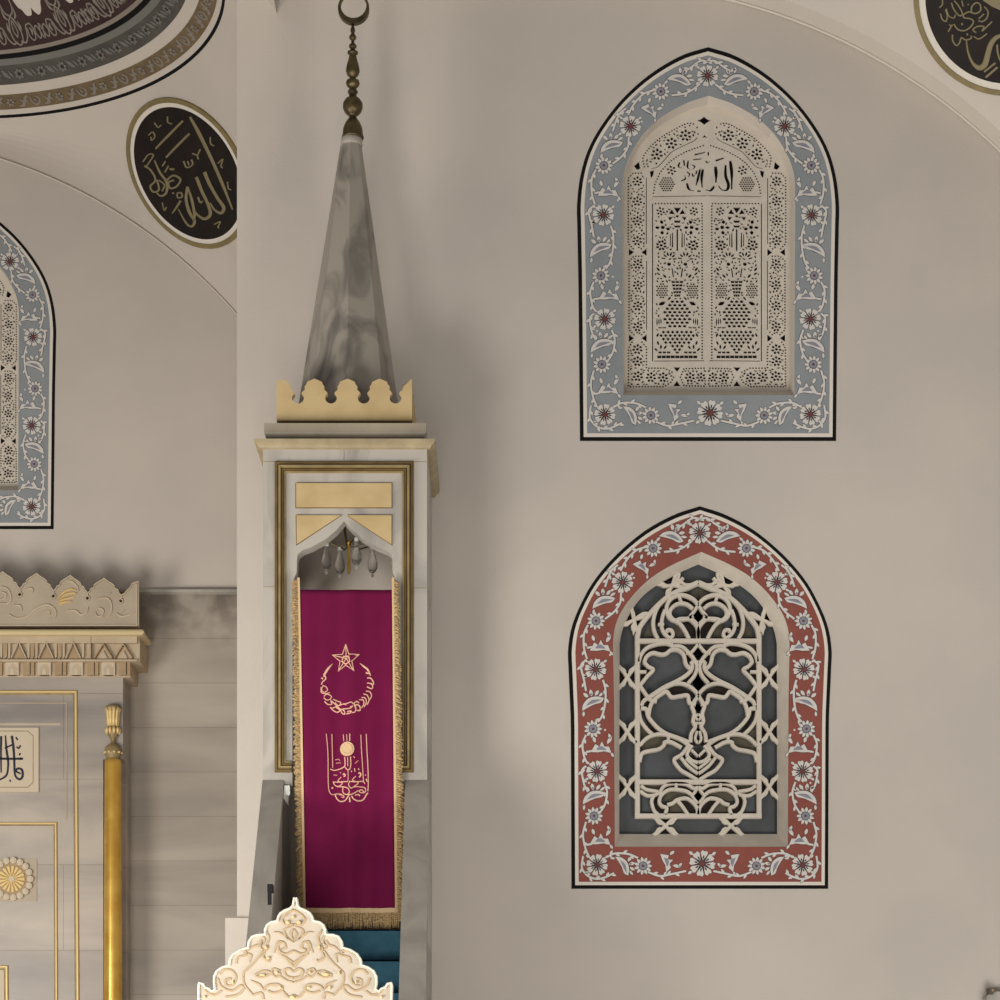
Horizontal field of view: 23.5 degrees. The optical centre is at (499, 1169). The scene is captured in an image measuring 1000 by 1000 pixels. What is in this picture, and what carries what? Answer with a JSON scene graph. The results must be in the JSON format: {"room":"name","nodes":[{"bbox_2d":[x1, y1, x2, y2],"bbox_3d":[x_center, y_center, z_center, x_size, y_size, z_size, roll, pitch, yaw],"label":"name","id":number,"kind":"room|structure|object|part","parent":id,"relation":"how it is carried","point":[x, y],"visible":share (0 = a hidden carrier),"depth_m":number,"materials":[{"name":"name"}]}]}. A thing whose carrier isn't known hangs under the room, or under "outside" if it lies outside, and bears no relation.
{"room":"mosque","nodes":[
{"label":"mosque","id":0,"kind":"room"},
{"bbox_2d":[0,0,224,117],"bbox_3d":[-3.850,-8.495,16.762,4.305,1.020,3.039,0,0,13],"label":"dome","id":1,"kind":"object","parent":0,"point":[56,56],"depth_m":17.60,"materials":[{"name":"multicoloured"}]},
{"bbox_2d":[0,160,236,588],"bbox_3d":[-4.525,-3.156,18.550,6.150,9.513,0.300,0,0,0],"label":"wall","id":2,"kind":"structure","parent":0,"point":[145,448],"depth_m":18.40,"materials":[{"name":"paint"}]},
{"bbox_2d":[0,222,55,528],"bbox_3d":[-4.241,-6.173,18.497,1.703,2.557,0.207,0,0,0],"label":"window","id":3,"kind":"structure","parent":2,"relation":"in","point":[27,313],"depth_m":18.40,"materials":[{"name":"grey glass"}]},
{"bbox_3d":[-4.225,-6.237,18.590,1.288,2.037,0.020,0,0,0],"label":"glass pane","id":4,"kind":"part","parent":3,"relation":"part of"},
{"bbox_2d":[0,270,18,485],"bbox_3d":[-4.236,-6.203,18.538,1.091,1.890,0.016,0,0,0],"label":"grille","id":5,"kind":"object","parent":3,"relation":"attached to","point":[9,310],"depth_m":18.53,"materials":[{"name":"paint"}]},
{"bbox_2d":[0,595,236,999],"bbox_3d":[-4.525,-1.392,18.375,6.150,5.984,0.050,0,0,0],"label":"wainscot","id":6,"kind":"structure","parent":2,"relation":"attached to","point":[183,711],"depth_m":18.35,"materials":[{"name":"stone"}]},
{"bbox_2d":[0,158,236,314],"bbox_3d":[-4.524,-6.805,18.388,6.159,2.219,0.012,0,0,0],"label":"trim","id":7,"kind":"structure","parent":2,"relation":"attached to","point":[175,254],"depth_m":18.39,"materials":[{"name":"beige paint"}]},
{"bbox_2d":[86,589,236,594],"bbox_3d":[-4.525,-4.405,18.358,6.150,0.042,0.085,0,0,0],"label":"trim","id":8,"kind":"structure","parent":2,"relation":"attached to","point":[141,591],"depth_m":18.31,"materials":[{"name":"white stone"}]},
{"bbox_2d":[0,0,276,312],"bbox_3d":[-4.525,-6.944,15.875,6.150,2.483,5.070,0,0,0],"label":"pendentive","id":9,"kind":"structure","parent":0,"point":[84,149],"depth_m":18.29,"materials":[{"name":"paint"}]},
{"bbox_2d":[126,97,236,248],"bbox_3d":[-2.308,-7.441,17.986,1.171,0.953,0.626,0,0,40],"label":"roundel","id":10,"kind":"object","parent":9,"relation":"attached to","point":[184,162],"visible":0.98,"depth_m":18.01,"materials":[{"name":"black paint"}]},
{"bbox_2d":[237,0,999,999],"bbox_3d":[1.296,-3.059,15.800,6.009,9.318,0.300,0,0,0],"label":"wall","id":11,"kind":"structure","parent":0,"point":[479,120],"depth_m":15.65,"materials":[{"name":"paint"}]},
{"bbox_2d":[225,918,248,964],"bbox_3d":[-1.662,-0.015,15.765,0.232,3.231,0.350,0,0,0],"label":"baseboard","id":12,"kind":"structure","parent":11,"relation":"attached to","point":[235,928],"depth_m":15.59,"materials":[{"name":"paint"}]},
{"bbox_2d":[568,506,831,888],"bbox_3d":[1.298,-3.069,15.749,1.714,2.485,0.212,0,0,0],"label":"window","id":13,"kind":"structure","parent":11,"relation":"in","point":[692,767],"depth_m":15.70,"materials":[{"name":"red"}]},
{"bbox_3d":[1.341,-3.089,15.836,1.262,1.906,0.038,0,0,0],"label":"glass pane","id":14,"kind":"part","parent":13,"relation":"part of","materials":[{"name":"black glass"}]},
{"bbox_2d":[619,572,777,835],"bbox_3d":[1.298,-3.045,15.782,1.062,1.733,0.036,0,0,0],"label":"grille","id":15,"kind":"object","parent":13,"relation":"attached to","point":[698,651],"depth_m":15.82,"materials":[{"name":"paint"}]},
{"bbox_2d":[577,47,838,440],"bbox_3d":[1.351,-6.014,15.746,1.703,2.557,0.207,0,0,0],"label":"window","id":16,"kind":"structure","parent":11,"relation":"in","point":[705,261],"depth_m":15.71,"materials":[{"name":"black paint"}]},
{"bbox_3d":[1.367,-6.078,15.840,1.288,2.037,0.020,0,0,0],"label":"glass pane","id":17,"kind":"part","parent":16,"relation":"part of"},
{"bbox_2d":[624,105,789,391],"bbox_3d":[1.356,-6.044,15.788,1.091,1.890,0.016,0,0,0],"label":"grille","id":18,"kind":"object","parent":16,"relation":"attached to","point":[707,193],"depth_m":15.78,"materials":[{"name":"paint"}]},
{"bbox_2d":[726,0,999,151],"bbox_3d":[1.300,-6.227,15.638,6.016,2.981,0.016,0,0,0],"label":"trim","id":19,"kind":"structure","parent":11,"relation":"attached to","point":[735,1],"depth_m":15.63,"materials":[{"name":"beige paint"}]},
{"bbox_2d":[738,0,999,148],"bbox_3d":[1.171,-7.532,14.800,6.259,5.571,1.700,0,0,0],"label":"pendentive","id":20,"kind":"structure","parent":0,"point":[888,30],"depth_m":15.44,"materials":[{"name":"paint"}]},
{"bbox_2d":[913,0,999,95],"bbox_3d":[3.164,-7.283,14.982,1.212,0.979,0.624,0,0,31],"label":"roundel","id":21,"kind":"object","parent":20,"relation":"attached to","point":[965,34],"visible":1,"depth_m":15.23,"materials":[{"name":"black paint"}]},
{"bbox_3d":[-1.500,1.700,8.600,15.000,0.200,20.200,0,0,0],"label":"floor","id":22,"kind":"structure","parent":0,"visible":0},
{"bbox_2d":[0,571,150,999],"bbox_3d":[-4.174,-1.438,18.108,3.065,6.076,0.485,0,0,0],"label":"niche","id":23,"kind":"object","parent":22,"relation":"on","point":[65,694],"visible":1,"depth_m":18.00,"materials":[{"name":"stone"}]},
{"bbox_3d":[-4.413,-0.783,17.991,1.486,1.492,0.018,0,0,0],"label":"gilt frame","id":24,"kind":"part","parent":23,"relation":"part of","materials":[{"name":"gold metal"}]},
{"bbox_3d":[-4.228,-1.318,17.991,1.855,2.562,0.018,0,0,0],"label":"gilt frame","id":25,"kind":"part","parent":23,"relation":"part of","materials":[{"name":"gold metal"}]},
{"bbox_3d":[-4.148,-1.811,17.991,2.014,3.547,0.018,0,0,0],"label":"gilt frame","id":26,"kind":"part","parent":23,"relation":"part of","materials":[{"name":"gold metal"}]},
{"bbox_3d":[-4.174,-3.990,18.052,3.065,0.045,0.375,0,0,0],"label":"crest moulding","id":27,"kind":"part","parent":23,"relation":"part of","materials":[{"name":"beige stone"}]},
{"bbox_2d":[197,0,439,999],"bbox_3d":[-0.938,-2.882,13.316,1.102,8.965,4.668,0,0,0],"label":"pulpit","id":28,"kind":"object","parent":22,"relation":"on","point":[352,456],"visible":1,"depth_m":14.60,"materials":[{"name":"white stone"}]},
{"bbox_3d":[-1.367,-0.873,12.920,0.130,2.985,3.361,0,0,0],"label":"handrail","id":29,"kind":"part","parent":28,"relation":"part of","materials":[{"name":"grey stone"}]},
{"bbox_3d":[-1.396,-2.885,15.185,0.080,2.970,0.930,0,0,0],"label":"panel","id":30,"kind":"part","parent":28,"relation":"part of","materials":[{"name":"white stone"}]},
{"bbox_3d":[-1.097,-3.877,14.595,0.281,0.187,0.010,0,0,0],"label":"spandrel panel","id":31,"kind":"part","parent":28,"relation":"part of","materials":[{"name":"gold stone"}]},
{"bbox_3d":[-0.946,-4.088,14.595,0.587,0.156,0.010,0,0,0],"label":"sandstone panel","id":32,"kind":"part","parent":28,"relation":"part of","materials":[{"name":"gold stone"}]},
{"bbox_3d":[-0.944,-3.350,14.593,0.728,1.770,0.014,0,0,0],"label":"gilt moulding","id":33,"kind":"part","parent":28,"relation":"part of","materials":[{"name":"gold metal"}]},
{"bbox_3d":[-0.944,-3.350,14.585,0.797,1.839,0.030,0,0,0],"label":"gilt moulding","id":34,"kind":"part","parent":28,"relation":"part of","materials":[{"name":"gold metal"}]},
{"bbox_3d":[-0.944,-3.350,14.590,0.757,1.799,0.020,0,0,0],"label":"gilt moulding","id":35,"kind":"part","parent":28,"relation":"part of","materials":[{"name":"gold metal"}]},
{"bbox_3d":[-0.944,-3.350,14.591,0.841,1.883,0.018,0,0,0],"label":"gilt moulding","id":36,"kind":"part","parent":28,"relation":"part of","materials":[{"name":"gold metal"}]},
{"bbox_3d":[-0.939,-3.349,14.660,0.994,2.042,0.120,0,0,0],"label":"frame","id":37,"kind":"part","parent":28,"relation":"part of","materials":[{"name":"white stone"}]},
{"bbox_3d":[-0.939,-4.476,15.127,0.984,0.114,1.044,0,0,0],"label":"cornice","id":38,"kind":"part","parent":28,"relation":"part of","materials":[{"name":"beige stone"}]},
{"bbox_3d":[-0.939,-4.393,15.098,1.098,0.052,1.101,0,0,0],"label":"cornice moulding","id":39,"kind":"part","parent":28,"relation":"part of","materials":[{"name":"stone"}]},
{"bbox_2d":[291,577,404,929],"bbox_3d":[-0.912,-2.510,14.531,0.704,2.128,0.049,0,0,0],"label":"curtain","id":40,"kind":"object","parent":28,"relation":"hanging from","point":[348,740],"visible":0.98,"depth_m":14.53,"materials":[{"name":"fabric"}]},
{"bbox_2d":[321,527,377,577],"bbox_3d":[-0.939,-3.946,15.009,0.333,0.489,0.187,0,0,8],"label":"hanging lamp","id":41,"kind":"object","parent":28,"relation":"hanging from","point":[356,557],"visible":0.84,"depth_m":14.99,"materials":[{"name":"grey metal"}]},
{"bbox_3d":[-1.079,-3.813,14.980,0.065,0.170,0.063,0,0,0],"label":"glass bulb","id":42,"kind":"part","parent":41,"relation":"part of","materials":[{"name":"white"}]},
{"bbox_3d":[-1.002,-3.814,15.080,0.065,0.170,0.063,0,0,0],"label":"glass bulb","id":43,"kind":"part","parent":41,"relation":"part of","materials":[{"name":"white"}]},
{"bbox_3d":[-0.938,-3.951,15.009,0.274,0.479,0.130,0,0,8],"label":"lamp frame","id":44,"kind":"part","parent":41,"relation":"part of","materials":[{"name":"gold metal"}]},
{"bbox_3d":[-0.890,-3.834,14.940,0.065,0.170,0.063,0,0,0],"label":"glass bulb","id":45,"kind":"part","parent":41,"relation":"part of","materials":[{"name":"white"}]},
{"bbox_3d":[-0.796,-3.813,15.050,0.065,0.170,0.063,0,0,0],"label":"glass bulb","id":46,"kind":"part","parent":41,"relation":"part of","materials":[{"name":"white"}]},
{"bbox_2d":[327,930,400,999],"bbox_3d":[-0.927,0.078,12.983,0.716,3.032,3.290,0,0,0],"label":"carpet","id":47,"kind":"object","parent":28,"relation":"on","point":[379,950],"visible":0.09,"depth_m":14.41,"materials":[{"name":"teal carpet"}]},
{"bbox_3d":[-0.788,-3.877,14.595,0.272,0.187,0.010,0,0,0],"label":"spandrel panel","id":48,"kind":"part","parent":28,"relation":"part of","materials":[{"name":"gold stone"}]},
{"bbox_3d":[-0.481,-0.873,12.920,0.148,2.985,3.362,0,0,-1],"label":"handrail","id":49,"kind":"part","parent":28,"relation":"part of","materials":[{"name":"grey stone"}]},
{"bbox_3d":[-0.482,-2.885,15.185,0.080,2.970,0.930,0,0,0],"label":"panel","id":50,"kind":"part","parent":28,"relation":"part of","materials":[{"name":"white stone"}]},
{"bbox_2d":[983,987,999,999],"bbox_3d":[3.334,0.213,15.553,0.409,2.775,0.154,0,0,0],"label":"stand","id":51,"kind":"object","parent":22,"relation":"on","point":[991,994],"visible":1,"depth_m":15.50,"materials":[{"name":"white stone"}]}
]}

